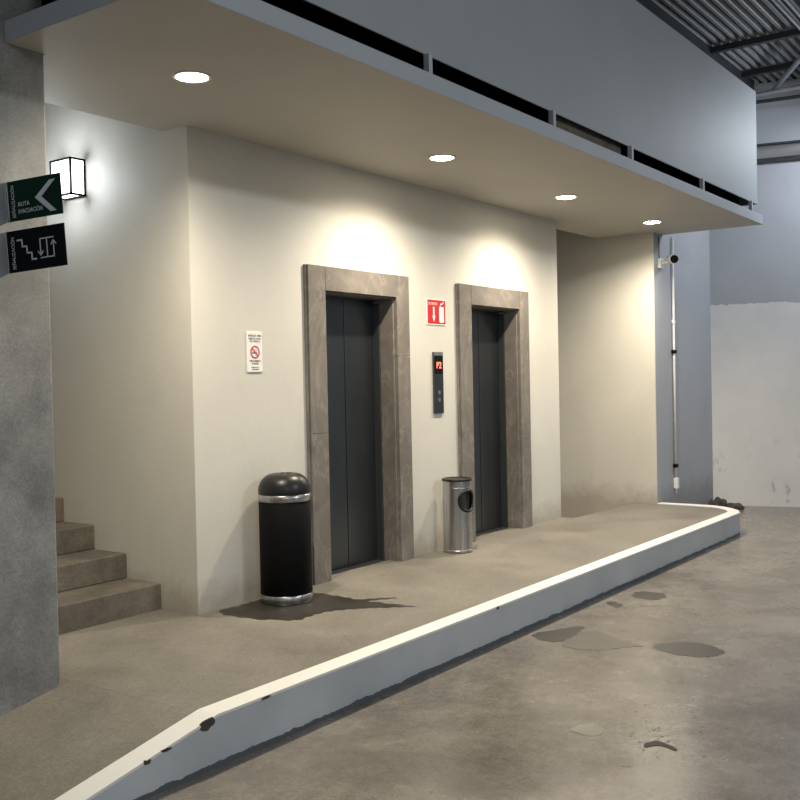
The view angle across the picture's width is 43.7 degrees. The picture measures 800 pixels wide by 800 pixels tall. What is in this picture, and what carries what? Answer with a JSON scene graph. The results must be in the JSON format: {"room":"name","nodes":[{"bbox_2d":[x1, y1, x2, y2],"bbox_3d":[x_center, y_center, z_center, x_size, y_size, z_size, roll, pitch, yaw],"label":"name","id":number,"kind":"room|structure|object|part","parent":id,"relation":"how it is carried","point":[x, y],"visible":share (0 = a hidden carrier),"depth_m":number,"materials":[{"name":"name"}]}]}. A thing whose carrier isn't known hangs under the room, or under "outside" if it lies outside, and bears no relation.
{"room":"parking garage","nodes":[
{"label":"parking garage","id":0,"kind":"room"},
{"bbox_2d":[0,0,59,716],"bbox_3d":[-2.452,-0.987,3.991,0.435,5.172,2.090,0,1,36],"label":"column","id":1,"kind":"structure","parent":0,"point":[29,630],"depth_m":4.61,"materials":[{"name":"concrete"}]},
{"bbox_2d":[0,172,63,225],"bbox_3d":[-1.740,-0.808,4.379,0.527,0.359,0.150,-1,1,-10],"label":"sign","id":2,"kind":"object","parent":1,"relation":"attached to","point":[40,196],"visible":1,"depth_m":4.40,"materials":[{"name":"green plastic"}]},
{"bbox_2d":[0,223,67,277],"bbox_3d":[-1.728,-0.586,4.383,0.541,0.367,0.154,-1,1,-9],"label":"sign","id":3,"kind":"object","parent":1,"relation":"attached to","point":[41,247],"depth_m":4.40,"materials":[{"name":"black plastic"}]},
{"bbox_2d":[44,102,560,614],"bbox_3d":[-1.068,-1.106,8.911,3.000,5.172,4.900,0,1,36],"label":"wall","id":4,"kind":"structure","parent":0,"point":[183,242],"depth_m":6.55,"materials":[{"name":"white paint"}]},
{"bbox_2d":[49,156,85,200],"bbox_3d":[-2.208,-1.470,6.627,0.220,0.245,0.120,0,1,36],"label":"wall lantern","id":5,"kind":"object","parent":4,"relation":"attached to","point":[72,171],"visible":0.84,"depth_m":6.57,"materials":[{"name":"black"}]},
{"bbox_2d":[246,332,262,371],"bbox_3d":[-0.946,-0.313,6.494,0.010,0.262,0.140,0,1,36],"label":"no smoking sign","id":6,"kind":"object","parent":4,"relation":"attached to","point":[253,339],"visible":1,"depth_m":6.49,"materials":[{"name":"white plastic"}]},
{"bbox_2d":[303,264,413,584],"bbox_3d":[-0.385,0.163,7.472,0.295,2.236,1.220,0,1,36],"label":"entrance","id":7,"kind":"object","parent":4,"relation":"attached to","point":[354,386],"visible":0.91,"depth_m":7.65,"materials":[{"name":"grey stone"}]},
{"bbox_3d":[-0.636,0.173,6.909,0.022,2.226,0.013,0,1,36],"label":"edge trim","id":8,"kind":"part","parent":7,"relation":"part of","materials":[{"name":"grey stone"}]},
{"bbox_3d":[-0.562,0.247,7.389,0.030,2.051,0.477,0,1,36],"label":"door","id":9,"kind":"part","parent":7,"relation":"part of","materials":[{"name":"metal"}]},
{"bbox_3d":[-0.409,0.243,7.511,0.060,2.055,0.857,0,1,36],"label":"steel frame","id":10,"kind":"part","parent":7,"relation":"part of","materials":[{"name":"grey metal"}]},
{"bbox_3d":[-0.301,0.235,7.728,0.010,2.051,0.374,0,1,36],"label":"door","id":11,"kind":"part","parent":7,"relation":"part of","materials":[{"name":"metal"}]},
{"bbox_2d":[426,298,445,325],"bbox_3d":[0.301,-0.727,8.233,0.010,0.215,0.285,0,1,36],"label":"fire extinguisher sign","id":12,"kind":"object","parent":4,"relation":"attached to","point":[435,308],"visible":1,"depth_m":8.22,"materials":[{"name":"red plastic"}]},
{"bbox_2d":[432,352,443,413],"bbox_3d":[0.317,-0.143,8.241,0.020,0.506,0.139,0,1,36],"label":"panel","id":13,"kind":"object","parent":4,"relation":"attached to","point":[437,357],"visible":1,"depth_m":8.22,"materials":[{"name":"metal"}]},
{"bbox_2d":[455,283,532,541],"bbox_3d":[0.759,0.111,9.063,0.295,2.236,1.242,0,1,36],"label":"entrance","id":14,"kind":"object","parent":4,"relation":"attached to","point":[492,395],"visible":0.81,"depth_m":9.33,"materials":[{"name":"grey stone"}]},
{"bbox_3d":[0.502,0.121,8.492,0.022,2.226,0.013,0,1,36],"label":"edge trim","id":15,"kind":"part","parent":14,"relation":"part of","materials":[{"name":"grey stone"}]},
{"bbox_3d":[0.581,0.195,8.980,0.030,2.051,0.477,0,1,36],"label":"door","id":16,"kind":"part","parent":14,"relation":"part of","materials":[{"name":"metal"}]},
{"bbox_3d":[0.734,0.191,9.102,0.060,2.055,0.857,0,1,36],"label":"steel frame","id":17,"kind":"part","parent":14,"relation":"part of","materials":[{"name":"grey metal"}]},
{"bbox_3d":[0.842,0.183,9.319,0.010,2.051,0.374,0,1,36],"label":"door","id":18,"kind":"part","parent":14,"relation":"part of","materials":[{"name":"metal"}]},
{"bbox_2d":[4,0,762,237],"bbox_3d":[0.730,-1.780,7.719,1.769,0.103,8.130,0,1,36],"label":"canopy","id":19,"kind":"object","parent":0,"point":[189,76],"depth_m":5.71,"materials":[{"name":"beige paint"}]},
{"bbox_3d":[0.730,-1.783,7.719,1.769,0.097,8.130,0,1,36],"label":"canopy","id":20,"kind":"part","parent":19,"relation":"part of","materials":[{"name":"white paint"}]},
{"bbox_2d":[42,0,739,204],"bbox_3d":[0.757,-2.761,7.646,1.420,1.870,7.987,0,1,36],"label":"slot opening","id":21,"kind":"object","parent":19,"relation":"in","point":[303,9],"visible":0.12,"depth_m":8.09,"materials":[{"name":"black"}]},
{"bbox_2d":[304,0,756,205],"bbox_3d":[1.077,-2.539,7.429,0.770,1.184,8.097,0,1,36],"label":"panel","id":22,"kind":"object","parent":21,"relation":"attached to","point":[613,69],"visible":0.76,"depth_m":7.32,"materials":[{"name":"grey paint"}]},
{"bbox_2d":[423,53,432,73],"bbox_3d":[0.153,-1.835,5.456,0.035,0.111,0.035,0,1,36],"label":"post","id":23,"kind":"object","parent":19,"relation":"on","point":[427,57],"visible":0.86,"depth_m":5.44,"materials":[{"name":"grey metal"}]},
{"bbox_3d":[0.297,-1.710,7.047,0.200,0.006,0.200,0,1,36],"label":"downlight","id":24,"kind":"part","parent":19,"relation":"part of","materials":[{"name":"white plastic"}]},
{"bbox_2d":[549,110,555,126],"bbox_3d":[1.017,-1.875,6.658,0.035,0.111,0.035,0,1,36],"label":"post","id":25,"kind":"object","parent":19,"relation":"on","point":[552,113],"visible":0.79,"depth_m":6.64,"materials":[{"name":"grey metal"}]},
{"bbox_3d":[1.445,-1.764,8.679,0.200,0.006,0.200,0,1,36],"label":"downlight","id":26,"kind":"part","parent":19,"relation":"part of","materials":[{"name":"white plastic"}]},
{"bbox_2d":[547,110,620,153],"bbox_3d":[1.361,-1.942,7.270,0.010,0.238,1.215,0,1,36],"label":"board","id":27,"kind":"object","parent":19,"relation":"on","point":[562,123],"visible":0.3,"depth_m":7.25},
{"bbox_2d":[627,146,633,159],"bbox_3d":[1.787,-1.910,7.729,0.035,0.111,0.035,0,1,36],"label":"post","id":28,"kind":"object","parent":19,"relation":"on","point":[630,149],"visible":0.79,"depth_m":7.71,"materials":[{"name":"grey metal"}]},
{"bbox_3d":[2.573,-1.814,10.180,0.200,0.006,0.200,0,1,36],"label":"downlight","id":29,"kind":"part","parent":19,"relation":"part of","materials":[{"name":"white plastic"}]},
{"bbox_2d":[699,178,704,189],"bbox_3d":[2.744,-1.954,9.060,0.035,0.111,0.035,0,1,36],"label":"post","id":30,"kind":"object","parent":19,"relation":"on","point":[701,181],"visible":0.86,"depth_m":9.05,"materials":[{"name":"grey metal"}]},
{"bbox_2d":[748,201,752,210],"bbox_3d":[3.610,-1.993,10.266,0.035,0.111,0.035,0,1,36],"label":"post","id":31,"kind":"object","parent":19,"relation":"on","point":[750,203],"visible":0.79,"depth_m":10.26,"materials":[{"name":"grey metal"}]},
{"bbox_2d":[146,506,799,799],"bbox_3d":[3.467,1.526,1.488,19.000,0.001,26.000,0,1,36],"label":"floor","id":32,"kind":"structure","parent":0,"point":[494,722],"depth_m":4.81,"materials":[{"name":"concrete"}]},
{"bbox_2d":[0,503,726,799],"bbox_3d":[-0.645,1.375,8.104,4.200,0.218,8.750,0,1,36],"label":"platform","id":33,"kind":"object","parent":32,"relation":"on","point":[124,682],"visible":0.5,"depth_m":5.44,"materials":[{"name":"concrete"}]},
{"bbox_2d":[55,497,160,634],"bbox_3d":[-2.955,0.822,6.455,2.560,1.242,1.388,0,1,36],"label":"staircase","id":34,"kind":"structure","parent":33,"relation":"on","point":[94,588],"depth_m":6.18,"materials":[{"name":"concrete"}]},
{"bbox_2d":[219,593,414,620],"bbox_3d":[-0.498,1.296,6.231,1.000,0.001,0.931,0,1,36],"label":"puddle","id":35,"kind":"object","parent":33,"relation":"on","point":[321,602],"visible":0.91,"depth_m":6.22,"materials":[{"name":"liquid"}]},
{"bbox_2d":[258,472,312,605],"bbox_3d":[-0.740,0.883,6.444,0.342,0.824,0.342,0,1,36],"label":"trash can","id":36,"kind":"object","parent":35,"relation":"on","point":[284,498],"visible":1,"depth_m":6.30,"materials":[{"name":"black metal"}]},
{"bbox_3d":[-0.747,0.536,6.437,0.338,0.130,0.338,0,1,36],"label":"domed lid","id":37,"kind":"part","parent":36,"relation":"part of","materials":[{"name":"black metal"}]},
{"bbox_2d":[442,477,473,553],"bbox_3d":[0.474,0.939,8.165,0.258,0.604,0.250,0,1,44],"label":"bin","id":38,"kind":"object","parent":33,"relation":"on","point":[458,500],"visible":1,"depth_m":8.07,"materials":[{"name":"silver metal"}]},
{"bbox_2d":[55,502,739,799],"bbox_3d":[0.733,1.363,7.187,1.004,0.229,8.830,0,1,36],"label":"kerb","id":39,"kind":"object","parent":32,"relation":"on","point":[217,734],"visible":0.97,"depth_m":5.04,"materials":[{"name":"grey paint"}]},
{"bbox_2d":[531,626,584,641],"bbox_3d":[1.021,1.485,6.362,0.251,0.001,0.452,0,1,36],"label":"puddle","id":40,"kind":"object","parent":32,"relation":"on","point":[556,635],"visible":1,"depth_m":6.32,"materials":[{"name":"liquid"}]},
{"bbox_2d":[569,723,603,735],"bbox_3d":[0.876,1.520,4.601,0.155,0.001,0.146,-2,1,-42],"label":"puddle","id":41,"kind":"object","parent":32,"relation":"on","point":[591,729],"visible":1,"depth_m":4.60,"materials":[{"name":"beige liquid"}]},
{"bbox_2d":[562,630,641,649],"bbox_3d":[1.182,1.485,6.178,0.445,0.001,0.497,-1,1,-16],"label":"puddle","id":42,"kind":"object","parent":32,"relation":"on","point":[585,639],"visible":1,"depth_m":6.11,"materials":[{"name":"liquid"}]},
{"bbox_2d":[606,601,621,607],"bbox_3d":[1.535,1.460,7.131,0.104,0.001,0.192,-2,1,-19],"label":"puddle","id":43,"kind":"object","parent":32,"relation":"on","point":[612,603],"visible":1,"depth_m":7.12,"materials":[{"name":"liquid"}]},
{"bbox_2d":[631,591,666,599],"bbox_3d":[1.840,1.450,7.390,0.277,0.001,0.267,0,1,36],"label":"puddle","id":44,"kind":"object","parent":32,"relation":"on","point":[642,594],"visible":1,"depth_m":7.39,"materials":[{"name":"liquid"}]},
{"bbox_2d":[644,741,676,750],"bbox_3d":[1.148,1.518,4.386,0.145,0.001,0.094,-1,1,22],"label":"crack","id":45,"kind":"object","parent":32,"relation":"on","point":[653,743],"visible":1,"depth_m":4.39,"materials":[{"name":"concrete"}]},
{"bbox_2d":[580,699,748,799],"bbox_3d":[1.146,1.518,4.416,0.580,0.001,1.482,0,1,36],"label":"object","id":46,"kind":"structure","parent":32,"relation":"on","point":[692,699],"depth_m":4.49,"materials":[{"name":"stone"}]},
{"bbox_2d":[653,642,724,656],"bbox_3d":[1.717,1.478,5.930,0.418,0.001,0.321,0,1,36],"label":"puddle","id":47,"kind":"object","parent":32,"relation":"on","point":[694,649],"visible":1,"depth_m":5.92,"materials":[{"name":"liquid"}]},
{"bbox_2d":[709,497,726,506],"bbox_3d":[3.892,1.252,12.192,0.211,0.138,0.196,-1,1,18],"label":"rubble piece","id":48,"kind":"object","parent":32,"relation":"on","point":[717,501],"visible":0.61,"depth_m":12.13,"materials":[{"name":"grey stone"}]},
{"bbox_2d":[726,503,744,509],"bbox_3d":[4.046,1.280,12.047,0.195,0.080,0.191,-1,1,-8],"label":"rubble piece","id":49,"kind":"object","parent":32,"relation":"on","point":[738,506],"visible":0.77,"depth_m":11.98,"materials":[{"name":"grey stone"}]},
{"bbox_2d":[556,229,657,517],"bbox_3d":[1.548,-1.123,11.820,3.052,5.350,0.015,0,1,36],"label":"wall","id":50,"kind":"structure","parent":0,"point":[606,294],"depth_m":11.28,"materials":[{"name":"white paint"}]},
{"bbox_2d":[654,230,712,504],"bbox_3d":[3.178,-1.146,11.861,0.450,5.372,1.955,0,1,36],"label":"wall","id":51,"kind":"structure","parent":0,"point":[692,268],"depth_m":11.70,"materials":[{"name":"paint"}]},
{"bbox_2d":[658,236,678,268],"bbox_3d":[2.964,-1.635,10.986,0.230,0.357,0.165,0,1,36],"label":"security camera","id":52,"kind":"object","parent":51,"relation":"attached to","point":[670,259],"visible":1,"depth_m":11.00,"materials":[{"name":"white plastic"}]},
{"bbox_2d":[671,237,678,493],"bbox_3d":[3.127,-0.390,11.359,0.045,2.917,0.080,0,1,36],"label":"conduit","id":53,"kind":"object","parent":51,"relation":"attached to","point":[676,480],"visible":1,"depth_m":11.35,"materials":[{"name":"white plastic"}]},
{"bbox_2d":[756,95,799,103],"bbox_3d":[5.941,-3.561,10.890,4.915,0.084,0.046,-1,1,31],"label":"pipe","id":54,"kind":"object","parent":51,"relation":"attached to","point":[792,96],"visible":0.48,"depth_m":11.77,"materials":[{"name":"metal"}]},
{"bbox_2d":[652,0,799,83],"bbox_3d":[1.383,-3.765,7.124,9.303,0.110,17.000,0,1,36],"label":"ceiling","id":55,"kind":"structure","parent":0,"point":[715,22],"depth_m":10.20,"materials":[{"name":"grey metal"}]},
{"bbox_2d":[636,0,753,89],"bbox_3d":[2.320,-3.688,9.348,0.080,0.158,6.700,0,1,36],"label":"girder","id":56,"kind":"object","parent":55,"relation":"attached to","point":[650,5],"visible":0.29,"depth_m":10.31,"materials":[{"name":"metal"}]},
{"bbox_2d":[756,84,799,96],"bbox_3d":[5.889,-3.649,10.818,4.907,0.076,0.057,0,1,33],"label":"pipe","id":57,"kind":"object","parent":56,"relation":"attached to","point":[794,87],"visible":0.48,"depth_m":11.72,"materials":[{"name":"grey metal"}]},
{"bbox_2d":[710,28,799,54],"bbox_3d":[5.341,-3.796,9.372,5.100,0.069,0.070,0,1,36],"label":"beam","id":58,"kind":"structure","parent":55,"relation":"attached to","point":[792,33],"depth_m":10.50,"materials":[{"name":"metal"}]},
{"bbox_2d":[741,61,799,77],"bbox_3d":[5.983,-3.825,10.265,5.100,0.069,0.070,0,1,36],"label":"beam","id":59,"kind":"structure","parent":55,"relation":"attached to","point":[784,66],"depth_m":11.51,"materials":[{"name":"metal"}]},
{"bbox_2d":[771,55,799,89],"bbox_3d":[4.384,-3.696,11.252,0.060,0.060,1.365,-1,1,7],"label":"brace","id":60,"kind":"object","parent":59,"relation":"attached to","point":[796,62],"visible":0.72,"depth_m":11.24,"materials":[{"name":"grey metal"}]},
{"bbox_2d":[771,0,799,29],"bbox_3d":[3.669,-3.647,9.366,0.124,0.034,5.300,0,1,36],"label":"conduit","id":61,"kind":"object","parent":55,"relation":"attached to","point":[775,2],"visible":1,"depth_m":9.31,"materials":[{"name":"grey metal"}]},
{"bbox_2d":[709,79,799,506],"bbox_3d":[8.122,-1.279,10.960,9.874,5.272,0.436,-1,1,22],"label":"wall","id":62,"kind":"structure","parent":0,"point":[755,269],"depth_m":12.22,"materials":[{"name":"white paint"}]},
{"bbox_2d":[757,143,799,158],"bbox_3d":[7.897,-3.047,10.693,8.758,0.144,0.144,-1,1,22],"label":"pipe","id":63,"kind":"object","parent":62,"relation":"attached to","point":[792,149],"visible":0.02,"depth_m":11.98,"materials":[{"name":"grey metal"}]},
{"bbox_2d":[757,157,799,163],"bbox_3d":[7.923,-2.943,10.728,8.758,0.032,0.032,-1,1,22],"label":"cable","id":64,"kind":"object","parent":62,"relation":"attached to","point":[794,158],"visible":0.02,"depth_m":12.05,"materials":[{"name":"metal"}]},
{"bbox_2d":[757,140,799,146],"bbox_3d":[7.919,-3.148,10.724,8.758,0.032,0.032,-1,1,22],"label":"cable","id":65,"kind":"object","parent":62,"relation":"attached to","point":[793,141],"visible":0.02,"depth_m":12.05,"materials":[{"name":"metal"}]}
]}

